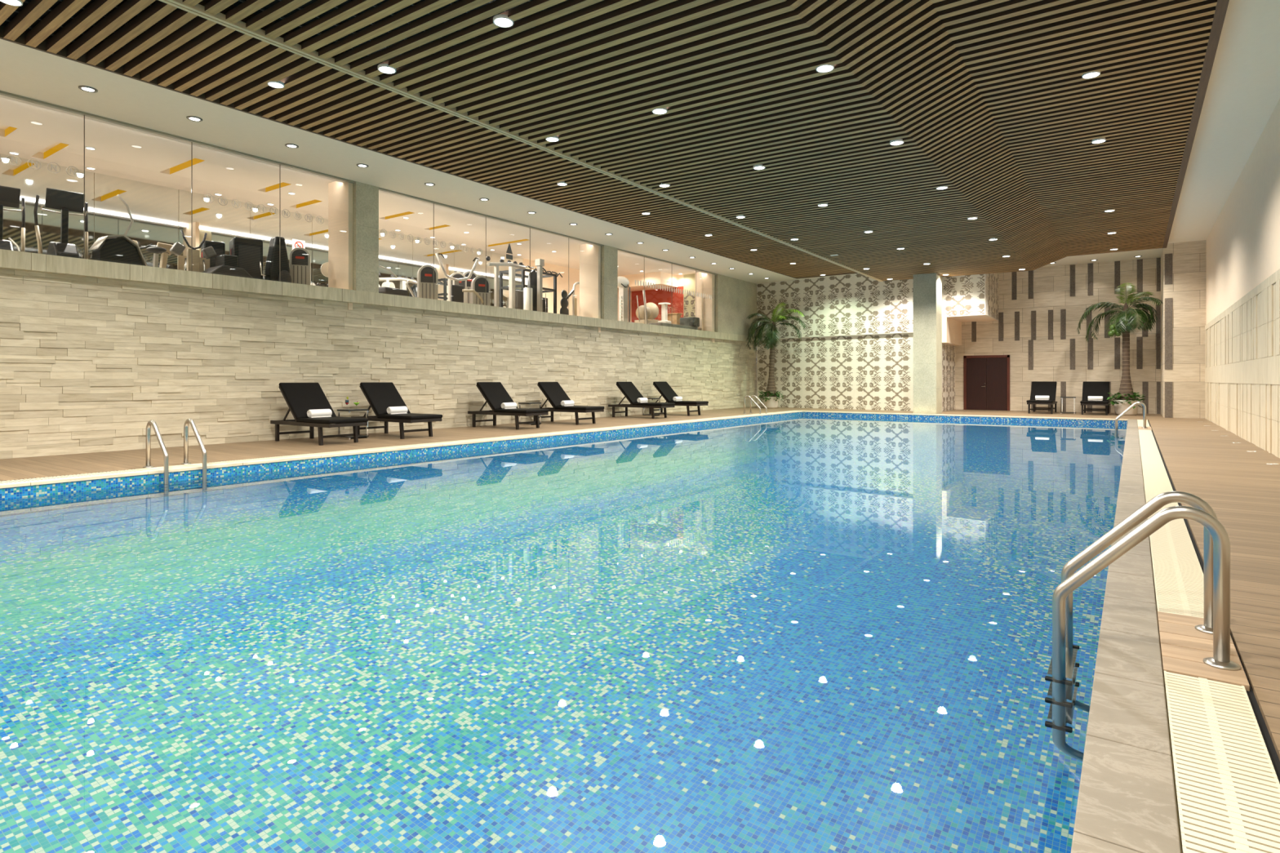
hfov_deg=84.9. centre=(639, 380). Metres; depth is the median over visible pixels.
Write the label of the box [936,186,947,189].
recessed light
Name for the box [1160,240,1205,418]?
wall
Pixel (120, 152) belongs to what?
ceiling
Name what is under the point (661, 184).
recessed light
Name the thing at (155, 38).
ceiling
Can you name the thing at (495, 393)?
cushion
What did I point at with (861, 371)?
wall
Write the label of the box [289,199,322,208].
light
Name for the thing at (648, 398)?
side table
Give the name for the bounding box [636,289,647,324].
post
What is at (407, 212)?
light
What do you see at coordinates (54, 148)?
light
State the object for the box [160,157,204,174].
light
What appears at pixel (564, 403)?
rolled towel
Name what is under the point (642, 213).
recessed light
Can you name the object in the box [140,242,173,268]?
exercise bike
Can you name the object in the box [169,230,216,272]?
machine
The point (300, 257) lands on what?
machine
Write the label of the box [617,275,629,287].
hood
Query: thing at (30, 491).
wall
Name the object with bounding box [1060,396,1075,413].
side table
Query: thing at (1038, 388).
cushion
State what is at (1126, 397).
potted palm
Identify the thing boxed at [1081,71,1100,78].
recessed light
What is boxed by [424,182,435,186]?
recessed light
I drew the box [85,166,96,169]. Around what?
recessed light
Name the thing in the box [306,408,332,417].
rolled towel
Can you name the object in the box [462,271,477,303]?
machine
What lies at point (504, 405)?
rolled towel
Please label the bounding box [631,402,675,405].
seat cushion
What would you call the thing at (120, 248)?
trainer
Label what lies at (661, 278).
ceiling
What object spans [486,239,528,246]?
light
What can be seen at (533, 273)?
stand
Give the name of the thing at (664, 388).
cushion
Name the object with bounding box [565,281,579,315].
station
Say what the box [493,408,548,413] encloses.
seat cushion
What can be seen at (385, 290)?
bench
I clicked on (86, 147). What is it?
recessed light
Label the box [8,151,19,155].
recessed light
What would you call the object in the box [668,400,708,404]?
seat cushion
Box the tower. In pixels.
[617,275,630,321]
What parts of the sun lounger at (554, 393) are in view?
frame, leg, frame, leg, leg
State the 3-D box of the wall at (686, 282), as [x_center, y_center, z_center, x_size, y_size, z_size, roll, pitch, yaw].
[1.153,-3.000,29.922,3.980,2.900,0.350,0,0,35]
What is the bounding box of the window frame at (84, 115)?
[0,90,717,275]
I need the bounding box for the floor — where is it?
[0,406,1279,760]
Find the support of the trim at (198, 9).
attached to the ceiling at (1242, 93)
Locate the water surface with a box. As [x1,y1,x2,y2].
[0,415,1127,852]
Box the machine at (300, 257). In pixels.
[289,247,311,284]
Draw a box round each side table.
[337,408,368,439]
[518,402,541,425]
[642,397,660,416]
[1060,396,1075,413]
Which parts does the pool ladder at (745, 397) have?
handrail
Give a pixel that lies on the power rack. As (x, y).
(547, 274)
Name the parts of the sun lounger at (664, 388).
frame, leg, frame, leg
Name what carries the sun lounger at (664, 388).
on the floor
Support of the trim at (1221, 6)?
attached to the ceiling at (1242, 93)
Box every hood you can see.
[201,265,253,278]
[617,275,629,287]
[680,316,699,327]
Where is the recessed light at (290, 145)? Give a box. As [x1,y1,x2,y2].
[284,143,298,148]
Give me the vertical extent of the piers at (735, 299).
2.396 m
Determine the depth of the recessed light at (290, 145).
13.00 m
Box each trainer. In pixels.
[0,185,25,251]
[33,187,88,258]
[88,194,147,266]
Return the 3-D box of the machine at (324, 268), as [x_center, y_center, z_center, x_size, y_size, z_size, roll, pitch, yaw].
[-7.015,-2.163,16.191,1.000,1.262,0.400,0,0,-43]
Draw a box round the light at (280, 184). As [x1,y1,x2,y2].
[257,182,291,191]
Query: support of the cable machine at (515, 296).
on the floor
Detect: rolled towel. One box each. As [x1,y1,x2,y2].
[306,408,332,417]
[386,406,408,413]
[500,402,516,408]
[560,400,574,406]
[636,397,648,402]
[672,396,682,400]
[1035,395,1049,399]
[1088,395,1102,400]
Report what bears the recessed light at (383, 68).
in the ceiling at (740, 86)
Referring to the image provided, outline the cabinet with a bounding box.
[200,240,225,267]
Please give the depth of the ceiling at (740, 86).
9.65 m
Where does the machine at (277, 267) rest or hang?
on the floor
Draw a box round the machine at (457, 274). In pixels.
[448,271,466,302]
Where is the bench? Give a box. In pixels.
[378,265,417,297]
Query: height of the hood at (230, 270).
0.718 m
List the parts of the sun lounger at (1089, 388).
frame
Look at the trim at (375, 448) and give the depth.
11.37 m
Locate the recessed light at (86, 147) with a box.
[84,146,96,150]
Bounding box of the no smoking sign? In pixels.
[292,238,305,249]
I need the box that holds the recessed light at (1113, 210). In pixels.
[1104,208,1115,212]
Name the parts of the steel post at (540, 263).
post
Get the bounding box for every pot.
[763,396,778,408]
[1113,400,1138,415]
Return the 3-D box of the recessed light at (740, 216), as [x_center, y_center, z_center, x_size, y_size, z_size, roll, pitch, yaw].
[2.356,-3.827,16.375,0.216,0.037,0.216,0,0,35]
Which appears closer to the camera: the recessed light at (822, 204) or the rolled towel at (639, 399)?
the recessed light at (822, 204)
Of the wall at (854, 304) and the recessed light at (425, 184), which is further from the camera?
the wall at (854, 304)
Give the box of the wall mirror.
[0,153,523,307]
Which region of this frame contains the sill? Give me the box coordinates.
[0,248,759,342]
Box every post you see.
[534,258,544,311]
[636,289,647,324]
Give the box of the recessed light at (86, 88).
[78,85,97,92]
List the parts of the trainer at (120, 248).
handle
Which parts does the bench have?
seat, curved arm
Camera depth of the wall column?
25.17 m
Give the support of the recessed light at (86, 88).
in the ceiling at (1242, 93)
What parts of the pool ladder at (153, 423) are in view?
handrail, handrail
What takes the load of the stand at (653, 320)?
on the floor
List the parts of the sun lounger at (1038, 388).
leg, frame, leg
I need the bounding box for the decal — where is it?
[506,244,512,259]
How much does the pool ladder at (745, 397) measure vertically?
1.922 m
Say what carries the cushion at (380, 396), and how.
on the sun lounger at (380, 396)
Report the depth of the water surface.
3.56 m
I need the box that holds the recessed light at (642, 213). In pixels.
[641,212,650,214]
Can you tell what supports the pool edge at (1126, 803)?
on the wall at (30, 491)
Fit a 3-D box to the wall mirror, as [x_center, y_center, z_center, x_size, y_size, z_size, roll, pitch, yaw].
[-10.781,-3.000,16.280,0.020,2.900,22.592,0,0,35]
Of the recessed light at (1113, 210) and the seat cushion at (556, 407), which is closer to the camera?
the recessed light at (1113, 210)
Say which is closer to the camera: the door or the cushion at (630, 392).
the cushion at (630, 392)
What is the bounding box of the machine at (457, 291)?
[435,253,483,303]
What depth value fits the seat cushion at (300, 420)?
13.10 m
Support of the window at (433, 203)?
attached to the piers at (735, 299)
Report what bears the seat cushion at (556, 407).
on the sun lounger at (554, 393)
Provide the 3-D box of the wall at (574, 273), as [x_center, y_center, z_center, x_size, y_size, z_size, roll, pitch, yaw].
[-8.851,-3.050,19.202,0.170,3.000,29.600,0,0,35]
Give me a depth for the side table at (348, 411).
14.42 m
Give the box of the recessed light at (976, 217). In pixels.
[967,216,977,219]
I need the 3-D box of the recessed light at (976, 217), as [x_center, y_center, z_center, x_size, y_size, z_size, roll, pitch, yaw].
[7.740,-3.779,16.291,0.216,0.037,0.216,0,0,35]
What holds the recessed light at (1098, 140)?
in the ceiling at (1028, 60)
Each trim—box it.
[0,0,1229,280]
[0,410,1128,484]
[0,410,1128,488]
[159,0,883,281]
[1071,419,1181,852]
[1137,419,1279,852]
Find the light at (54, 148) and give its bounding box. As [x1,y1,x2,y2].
[31,142,69,159]
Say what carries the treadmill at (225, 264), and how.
on the floor
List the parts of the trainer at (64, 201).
moving handle, lever, moving handle, lever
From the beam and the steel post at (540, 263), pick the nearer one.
the steel post at (540, 263)
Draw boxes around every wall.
[0,268,756,458]
[0,412,1127,499]
[523,258,631,322]
[631,271,703,330]
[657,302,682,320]
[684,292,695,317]
[756,272,998,339]
[756,333,955,411]
[955,257,1160,413]
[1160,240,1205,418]
[1204,98,1279,457]
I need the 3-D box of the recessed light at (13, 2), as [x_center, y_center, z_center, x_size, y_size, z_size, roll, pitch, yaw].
[-6.925,-4.181,7.690,0.216,0.037,0.216,0,0,35]
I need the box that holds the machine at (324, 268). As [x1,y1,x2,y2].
[320,262,328,277]
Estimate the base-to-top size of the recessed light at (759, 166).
0.037 m
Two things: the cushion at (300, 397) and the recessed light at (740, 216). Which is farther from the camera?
the recessed light at (740, 216)
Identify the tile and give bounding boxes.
[1137,426,1249,691]
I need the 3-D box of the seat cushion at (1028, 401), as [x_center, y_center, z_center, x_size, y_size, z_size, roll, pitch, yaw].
[14.490,0.757,25.290,0.810,0.075,1.140,0,0,35]
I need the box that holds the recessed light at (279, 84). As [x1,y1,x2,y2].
[266,80,284,88]
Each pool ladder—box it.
[142,418,206,483]
[742,395,767,414]
[1052,491,1240,674]
[1115,401,1147,434]
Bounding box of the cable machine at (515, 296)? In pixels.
[486,256,525,309]
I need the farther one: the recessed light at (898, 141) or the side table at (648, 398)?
the side table at (648, 398)
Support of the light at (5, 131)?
attached to the ceiling at (120, 152)
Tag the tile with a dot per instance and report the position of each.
(1184, 648)
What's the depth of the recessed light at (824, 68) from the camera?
8.44 m
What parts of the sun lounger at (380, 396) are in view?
leg, frame, leg, frame, leg, leg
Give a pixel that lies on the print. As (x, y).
(644, 284)
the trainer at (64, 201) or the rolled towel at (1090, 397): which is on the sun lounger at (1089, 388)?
the rolled towel at (1090, 397)
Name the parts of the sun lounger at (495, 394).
leg, frame, leg, frame, leg, leg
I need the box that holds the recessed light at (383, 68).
[377,63,395,73]
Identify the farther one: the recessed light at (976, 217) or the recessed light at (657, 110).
the recessed light at (976, 217)
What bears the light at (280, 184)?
attached to the ceiling at (120, 152)
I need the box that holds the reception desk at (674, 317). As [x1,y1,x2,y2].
[667,306,682,324]
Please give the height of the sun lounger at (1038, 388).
1.156 m
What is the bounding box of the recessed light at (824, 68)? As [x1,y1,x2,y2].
[815,63,834,72]
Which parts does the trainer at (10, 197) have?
lever, moving handle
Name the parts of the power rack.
cross frame, cross frame, black panel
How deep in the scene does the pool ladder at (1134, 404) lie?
17.52 m
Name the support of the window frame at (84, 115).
attached to the piers at (735, 299)
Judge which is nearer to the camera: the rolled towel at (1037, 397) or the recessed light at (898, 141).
the recessed light at (898, 141)
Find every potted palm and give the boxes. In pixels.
[746,302,806,408]
[1076,282,1162,415]
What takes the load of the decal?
attached to the window at (433, 203)
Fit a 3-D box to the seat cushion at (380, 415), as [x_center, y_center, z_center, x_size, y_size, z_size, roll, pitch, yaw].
[-4.845,0.757,14.740,1.140,0.075,0.810,0,0,35]
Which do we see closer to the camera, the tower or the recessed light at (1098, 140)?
the recessed light at (1098, 140)
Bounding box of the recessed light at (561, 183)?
[556,181,567,186]
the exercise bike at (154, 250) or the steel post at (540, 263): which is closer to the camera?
the exercise bike at (154, 250)
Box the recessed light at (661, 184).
[658,182,670,186]
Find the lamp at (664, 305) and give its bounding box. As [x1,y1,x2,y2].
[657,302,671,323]
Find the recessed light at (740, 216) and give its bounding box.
[736,214,745,218]
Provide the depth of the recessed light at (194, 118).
11.65 m
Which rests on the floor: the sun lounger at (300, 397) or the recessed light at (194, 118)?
the sun lounger at (300, 397)
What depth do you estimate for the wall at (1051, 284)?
26.59 m
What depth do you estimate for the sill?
14.08 m
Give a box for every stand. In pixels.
[523,269,537,311]
[634,319,652,324]
[647,319,658,323]
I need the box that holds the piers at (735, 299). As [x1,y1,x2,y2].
[352,181,756,335]
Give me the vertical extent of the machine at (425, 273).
1.500 m
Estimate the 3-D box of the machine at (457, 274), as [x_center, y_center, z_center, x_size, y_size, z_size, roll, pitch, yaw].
[-5.334,-2.350,20.447,0.500,1.600,0.290,0,0,-26]
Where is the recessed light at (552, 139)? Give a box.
[545,135,559,142]
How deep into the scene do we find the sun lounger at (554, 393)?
19.44 m
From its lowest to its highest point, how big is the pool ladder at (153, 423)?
1.922 m
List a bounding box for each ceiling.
[0,0,856,277]
[0,0,1279,284]
[0,97,697,275]
[182,0,1066,280]
[617,271,677,291]
[931,0,1217,256]
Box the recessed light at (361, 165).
[356,163,368,167]
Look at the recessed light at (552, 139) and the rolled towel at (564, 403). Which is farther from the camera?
the rolled towel at (564, 403)
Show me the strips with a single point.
(1168, 257)
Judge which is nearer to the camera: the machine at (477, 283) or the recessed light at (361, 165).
the recessed light at (361, 165)
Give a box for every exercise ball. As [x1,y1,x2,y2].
[635,305,650,319]
[646,302,658,319]
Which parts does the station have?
black arm, tan panel, curved post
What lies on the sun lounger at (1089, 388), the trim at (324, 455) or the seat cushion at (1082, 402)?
the seat cushion at (1082, 402)
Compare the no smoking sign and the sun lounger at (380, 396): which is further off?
the no smoking sign
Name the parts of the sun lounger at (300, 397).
leg, frame, leg, frame, leg, leg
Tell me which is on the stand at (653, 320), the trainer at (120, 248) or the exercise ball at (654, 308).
the exercise ball at (654, 308)
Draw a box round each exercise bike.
[133,240,166,266]
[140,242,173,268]
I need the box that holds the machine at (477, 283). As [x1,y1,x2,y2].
[471,275,490,306]
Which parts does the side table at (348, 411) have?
panel, leg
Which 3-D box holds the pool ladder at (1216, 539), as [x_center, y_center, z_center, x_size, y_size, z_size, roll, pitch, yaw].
[2.352,1.454,3.315,0.707,1.822,0.614,0,0,35]
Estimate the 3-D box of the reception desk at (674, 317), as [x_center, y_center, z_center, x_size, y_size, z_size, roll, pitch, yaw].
[1.360,-2.306,29.190,0.720,1.512,0.582,0,0,35]
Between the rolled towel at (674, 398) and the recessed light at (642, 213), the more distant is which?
the rolled towel at (674, 398)
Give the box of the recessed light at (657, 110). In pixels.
[652,107,666,114]
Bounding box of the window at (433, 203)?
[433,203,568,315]
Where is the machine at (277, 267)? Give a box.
[259,236,291,282]
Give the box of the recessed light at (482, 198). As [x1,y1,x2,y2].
[479,197,488,200]
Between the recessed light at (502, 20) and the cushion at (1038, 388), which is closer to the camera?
the recessed light at (502, 20)
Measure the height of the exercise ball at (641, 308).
0.600 m
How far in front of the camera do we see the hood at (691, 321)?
28.27 m
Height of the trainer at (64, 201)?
1.719 m
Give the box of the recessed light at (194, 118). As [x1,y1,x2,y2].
[186,115,202,121]
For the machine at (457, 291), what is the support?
on the floor
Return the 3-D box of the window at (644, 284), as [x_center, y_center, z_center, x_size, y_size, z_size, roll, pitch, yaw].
[1.169,-3.155,25.966,0.014,2.370,6.788,0,0,35]
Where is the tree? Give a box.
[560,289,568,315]
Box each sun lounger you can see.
[270,382,368,445]
[351,382,442,439]
[467,382,548,429]
[529,382,604,425]
[608,382,675,418]
[648,381,708,416]
[1026,381,1057,413]
[1080,381,1109,415]
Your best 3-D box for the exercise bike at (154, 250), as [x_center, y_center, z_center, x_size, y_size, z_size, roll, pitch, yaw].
[-9.556,-2.151,13.467,1.165,1.202,0.548,0,0,24]
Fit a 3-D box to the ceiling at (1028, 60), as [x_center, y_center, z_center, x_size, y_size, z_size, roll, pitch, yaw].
[6.295,-4.260,9.847,2.562,0.200,31.550,0,0,35]
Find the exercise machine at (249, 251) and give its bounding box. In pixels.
[229,236,262,279]
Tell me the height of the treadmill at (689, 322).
1.000 m
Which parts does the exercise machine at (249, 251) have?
panel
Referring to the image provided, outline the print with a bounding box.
[635,279,711,299]
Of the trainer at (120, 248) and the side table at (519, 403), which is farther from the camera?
the side table at (519, 403)
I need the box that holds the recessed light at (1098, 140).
[1091,137,1106,143]
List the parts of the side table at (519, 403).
leg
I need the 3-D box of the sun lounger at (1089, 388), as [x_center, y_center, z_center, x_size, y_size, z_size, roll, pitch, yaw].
[16.128,0.625,24.785,0.810,1.156,2.100,0,0,35]
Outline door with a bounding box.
[964,355,1009,410]
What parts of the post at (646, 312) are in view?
thin rod, slanting post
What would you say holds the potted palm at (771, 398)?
on the floor
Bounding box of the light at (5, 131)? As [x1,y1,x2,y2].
[0,124,17,137]
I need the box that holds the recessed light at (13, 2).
[0,0,22,6]
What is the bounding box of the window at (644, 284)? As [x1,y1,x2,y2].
[635,256,711,329]
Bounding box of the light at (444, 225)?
[424,224,450,230]
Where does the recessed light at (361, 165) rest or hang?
in the ceiling at (1242, 93)
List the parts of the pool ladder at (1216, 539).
handrail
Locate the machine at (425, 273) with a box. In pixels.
[417,264,438,299]
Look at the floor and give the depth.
9.83 m
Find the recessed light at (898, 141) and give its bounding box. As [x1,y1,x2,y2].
[889,138,904,145]
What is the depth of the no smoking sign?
18.62 m
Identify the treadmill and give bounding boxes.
[201,254,253,278]
[648,316,699,329]
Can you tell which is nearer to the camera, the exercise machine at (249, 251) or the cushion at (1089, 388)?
the exercise machine at (249, 251)
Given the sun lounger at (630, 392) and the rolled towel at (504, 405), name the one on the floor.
the sun lounger at (630, 392)
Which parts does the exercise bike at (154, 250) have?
seat post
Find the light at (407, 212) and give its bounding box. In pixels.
[379,211,413,219]
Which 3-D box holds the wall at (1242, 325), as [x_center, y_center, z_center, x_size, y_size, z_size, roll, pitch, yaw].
[8.477,-1.585,8.707,0.170,5.570,32.400,0,0,35]
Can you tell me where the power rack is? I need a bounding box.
[499,264,562,313]
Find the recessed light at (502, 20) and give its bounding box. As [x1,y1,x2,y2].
[493,13,513,27]
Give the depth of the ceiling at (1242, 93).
12.60 m
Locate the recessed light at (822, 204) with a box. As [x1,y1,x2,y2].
[817,203,827,206]
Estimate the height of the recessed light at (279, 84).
0.037 m
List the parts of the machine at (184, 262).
handle, handle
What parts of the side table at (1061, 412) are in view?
leg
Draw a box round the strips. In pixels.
[971,253,1172,417]
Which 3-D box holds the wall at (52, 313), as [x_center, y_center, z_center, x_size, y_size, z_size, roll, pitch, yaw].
[-4.303,-0.260,18.387,0.064,2.918,33.491,0,0,35]
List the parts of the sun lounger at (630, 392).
leg, frame, leg, frame, leg, leg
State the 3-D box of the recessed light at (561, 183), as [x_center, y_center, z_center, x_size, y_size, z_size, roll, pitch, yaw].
[-1.656,-4.181,14.890,0.216,0.037,0.216,0,0,35]
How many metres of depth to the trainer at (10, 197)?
11.87 m
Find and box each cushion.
[279,382,336,419]
[296,416,368,423]
[360,382,410,415]
[377,413,442,419]
[476,382,517,409]
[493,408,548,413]
[554,405,604,409]
[616,382,643,403]
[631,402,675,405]
[653,381,678,401]
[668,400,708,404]
[1026,400,1055,402]
[1030,381,1057,399]
[1080,400,1109,404]
[1081,381,1109,400]
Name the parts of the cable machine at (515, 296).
post, post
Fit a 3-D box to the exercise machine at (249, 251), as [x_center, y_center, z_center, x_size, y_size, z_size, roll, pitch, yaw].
[-8.420,-2.270,14.953,0.568,1.440,0.612,0,0,-38]
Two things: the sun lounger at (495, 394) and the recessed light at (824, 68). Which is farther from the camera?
the sun lounger at (495, 394)
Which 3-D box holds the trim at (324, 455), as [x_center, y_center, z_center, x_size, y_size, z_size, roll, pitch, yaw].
[2.610,1.220,12.944,10.838,0.040,28.566,0,0,35]
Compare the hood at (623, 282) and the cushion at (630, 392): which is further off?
the hood at (623, 282)
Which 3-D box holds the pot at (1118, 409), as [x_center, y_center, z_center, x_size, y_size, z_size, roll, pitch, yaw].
[16.740,0.940,24.109,0.710,0.520,0.710,0,0,35]
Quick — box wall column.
[913,272,942,413]
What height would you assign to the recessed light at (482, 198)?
0.037 m
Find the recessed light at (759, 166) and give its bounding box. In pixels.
[752,164,764,169]
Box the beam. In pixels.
[942,315,997,346]
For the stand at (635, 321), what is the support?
on the floor
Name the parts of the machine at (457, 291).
press arm, frame, press arm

